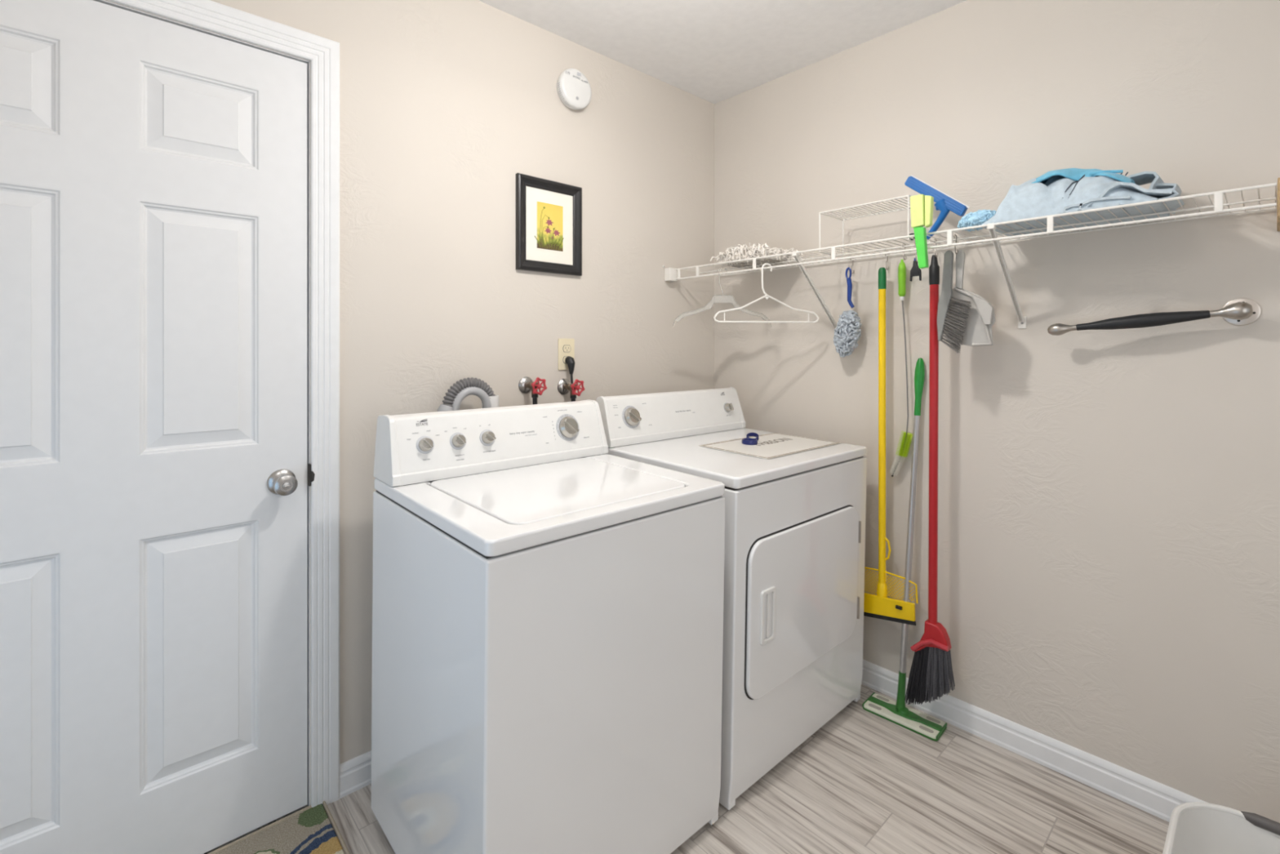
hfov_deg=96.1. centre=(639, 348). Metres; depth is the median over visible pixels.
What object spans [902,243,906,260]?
s-hook
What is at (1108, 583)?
wall
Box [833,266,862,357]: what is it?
duster
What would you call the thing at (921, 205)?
brush
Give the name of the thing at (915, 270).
tool
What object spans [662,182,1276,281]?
wire shelf
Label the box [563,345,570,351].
socket
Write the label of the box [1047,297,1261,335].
grab bar
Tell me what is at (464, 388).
hose
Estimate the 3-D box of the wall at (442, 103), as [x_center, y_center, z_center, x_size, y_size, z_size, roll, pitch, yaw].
[-0.803,0.052,1.772,3.020,2.440,0.120,0,0,-42]
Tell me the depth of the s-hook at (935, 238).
1.85 m
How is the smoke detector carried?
attached to the wall at (442, 103)
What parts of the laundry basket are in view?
grip handle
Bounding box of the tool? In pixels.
[910,257,921,281]
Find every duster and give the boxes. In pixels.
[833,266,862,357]
[889,259,913,476]
[956,208,1031,231]
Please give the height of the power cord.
0.915 m
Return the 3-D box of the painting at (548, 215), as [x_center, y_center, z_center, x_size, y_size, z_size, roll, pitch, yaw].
[-0.332,-0.448,2.108,0.127,0.168,0.003,0,0,-42]
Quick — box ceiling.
[478,0,967,103]
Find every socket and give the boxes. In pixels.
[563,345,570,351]
[876,582,887,597]
[895,670,906,709]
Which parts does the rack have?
frame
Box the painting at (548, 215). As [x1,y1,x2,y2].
[534,201,563,251]
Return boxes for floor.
[203,684,1168,853]
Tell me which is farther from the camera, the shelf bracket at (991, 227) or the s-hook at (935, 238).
the s-hook at (935, 238)
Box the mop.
[862,357,946,741]
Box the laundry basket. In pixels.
[1162,801,1279,853]
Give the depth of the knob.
1.79 m
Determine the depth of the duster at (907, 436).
2.04 m
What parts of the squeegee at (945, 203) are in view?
handle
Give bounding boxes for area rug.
[207,800,350,853]
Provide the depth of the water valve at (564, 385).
2.07 m
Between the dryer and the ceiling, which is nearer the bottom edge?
the dryer
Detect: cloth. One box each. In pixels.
[1031,168,1135,183]
[1063,182,1184,217]
[1127,171,1182,213]
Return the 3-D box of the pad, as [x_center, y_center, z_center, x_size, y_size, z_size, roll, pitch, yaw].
[0.486,-0.386,2.373,0.272,0.089,0.333,0,0,-42]
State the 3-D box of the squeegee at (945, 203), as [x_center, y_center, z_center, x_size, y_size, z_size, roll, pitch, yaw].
[0.957,-0.468,1.859,0.039,0.223,0.196,0,0,-42]
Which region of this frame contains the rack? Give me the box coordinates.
[818,195,930,257]
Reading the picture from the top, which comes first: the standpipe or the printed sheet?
the standpipe
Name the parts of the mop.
head frame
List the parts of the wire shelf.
long rail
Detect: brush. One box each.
[910,194,933,268]
[937,249,971,352]
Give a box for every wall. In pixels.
[103,0,714,804]
[714,0,1279,822]
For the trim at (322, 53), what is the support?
attached to the wall at (442, 103)
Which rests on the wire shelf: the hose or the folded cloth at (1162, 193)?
the folded cloth at (1162, 193)
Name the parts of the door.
handle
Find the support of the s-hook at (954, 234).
hanging from the wire shelf
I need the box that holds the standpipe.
[481,395,498,408]
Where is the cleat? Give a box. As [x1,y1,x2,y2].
[1276,177,1279,231]
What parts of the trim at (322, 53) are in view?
strike plate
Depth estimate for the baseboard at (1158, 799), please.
1.75 m
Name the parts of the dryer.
control knob, control panel, control knob, finger pull, door handle, dryer door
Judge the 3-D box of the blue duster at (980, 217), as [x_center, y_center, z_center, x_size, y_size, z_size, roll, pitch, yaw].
[1.037,-0.379,1.676,0.197,0.059,0.082,0,0,22]
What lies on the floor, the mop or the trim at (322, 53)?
the mop
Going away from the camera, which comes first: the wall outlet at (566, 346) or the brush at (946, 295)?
the brush at (946, 295)
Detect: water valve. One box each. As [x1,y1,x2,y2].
[518,376,546,404]
[557,378,584,401]
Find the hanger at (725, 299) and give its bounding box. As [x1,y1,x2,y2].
[672,267,772,327]
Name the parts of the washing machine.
control knob, control knob, control knob, control panel, lid, control knob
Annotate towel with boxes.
[982,174,1169,236]
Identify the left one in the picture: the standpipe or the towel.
the standpipe
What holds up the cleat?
attached to the wall at (1108, 583)
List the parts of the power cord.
cord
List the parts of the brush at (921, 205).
handle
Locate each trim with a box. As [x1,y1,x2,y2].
[106,0,339,807]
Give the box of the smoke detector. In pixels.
[555,68,591,110]
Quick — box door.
[0,0,307,853]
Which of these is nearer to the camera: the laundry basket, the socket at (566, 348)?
the laundry basket
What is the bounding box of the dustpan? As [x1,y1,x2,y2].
[944,249,995,346]
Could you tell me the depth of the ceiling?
2.10 m
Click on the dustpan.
(980, 320)
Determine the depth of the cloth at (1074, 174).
1.53 m
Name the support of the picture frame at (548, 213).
attached to the wall at (442, 103)
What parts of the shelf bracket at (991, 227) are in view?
foot plate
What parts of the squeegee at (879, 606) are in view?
rubber blade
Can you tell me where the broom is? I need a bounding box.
[904,254,955,704]
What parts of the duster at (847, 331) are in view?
handle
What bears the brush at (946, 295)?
hanging from the s-hook at (954, 234)
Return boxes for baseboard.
[339,750,371,798]
[861,659,1208,822]
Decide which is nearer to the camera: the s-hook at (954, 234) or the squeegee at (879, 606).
the s-hook at (954, 234)
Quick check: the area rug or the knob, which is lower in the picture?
the area rug
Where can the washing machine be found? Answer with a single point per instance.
(548, 604)
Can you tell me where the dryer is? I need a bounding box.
[595,386,866,809]
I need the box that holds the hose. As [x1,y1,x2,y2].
[437,377,495,411]
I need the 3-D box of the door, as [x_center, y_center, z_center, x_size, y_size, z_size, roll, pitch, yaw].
[-1.208,0.235,1.301,0.816,2.046,0.109,0,0,-42]
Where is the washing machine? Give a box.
[370,400,725,853]
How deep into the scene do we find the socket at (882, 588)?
2.06 m
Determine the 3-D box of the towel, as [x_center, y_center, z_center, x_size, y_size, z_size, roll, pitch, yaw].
[1.189,-0.419,1.581,0.262,0.135,0.372,0,0,-42]
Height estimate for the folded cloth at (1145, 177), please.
0.099 m
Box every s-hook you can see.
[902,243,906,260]
[933,238,937,257]
[953,234,958,253]
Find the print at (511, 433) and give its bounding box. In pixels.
[509,431,534,435]
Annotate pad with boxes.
[710,242,803,269]
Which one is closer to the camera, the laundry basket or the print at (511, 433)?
the laundry basket
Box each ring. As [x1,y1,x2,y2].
[742,438,757,444]
[746,432,759,440]
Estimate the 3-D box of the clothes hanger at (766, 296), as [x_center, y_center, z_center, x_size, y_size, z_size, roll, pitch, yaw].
[0.480,-0.212,2.175,0.413,0.226,0.008,0,0,-7]
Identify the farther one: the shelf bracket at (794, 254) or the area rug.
the shelf bracket at (794, 254)
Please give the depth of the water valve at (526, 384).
2.00 m
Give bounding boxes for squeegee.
[863,267,918,625]
[904,174,969,239]
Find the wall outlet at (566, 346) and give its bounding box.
[558,338,574,369]
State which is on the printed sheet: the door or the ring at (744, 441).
the ring at (744, 441)
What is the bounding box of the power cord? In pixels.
[564,355,574,383]
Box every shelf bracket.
[791,251,836,328]
[986,222,1026,328]
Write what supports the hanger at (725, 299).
hanging from the wire shelf
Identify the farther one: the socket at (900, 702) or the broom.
the socket at (900, 702)
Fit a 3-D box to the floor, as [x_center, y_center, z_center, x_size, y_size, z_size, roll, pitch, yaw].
[0.258,1.322,0.696,3.140,0.100,3.140,0,0,-42]
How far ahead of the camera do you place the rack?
2.03 m
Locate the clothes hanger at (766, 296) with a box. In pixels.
[713,262,818,323]
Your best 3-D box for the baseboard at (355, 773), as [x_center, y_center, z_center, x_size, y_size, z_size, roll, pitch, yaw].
[-0.253,1.228,2.180,1.626,0.087,0.016,0,0,-42]
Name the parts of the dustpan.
handle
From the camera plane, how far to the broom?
1.87 m
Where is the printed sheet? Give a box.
[699,432,841,458]
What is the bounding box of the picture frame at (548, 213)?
[515,173,582,275]

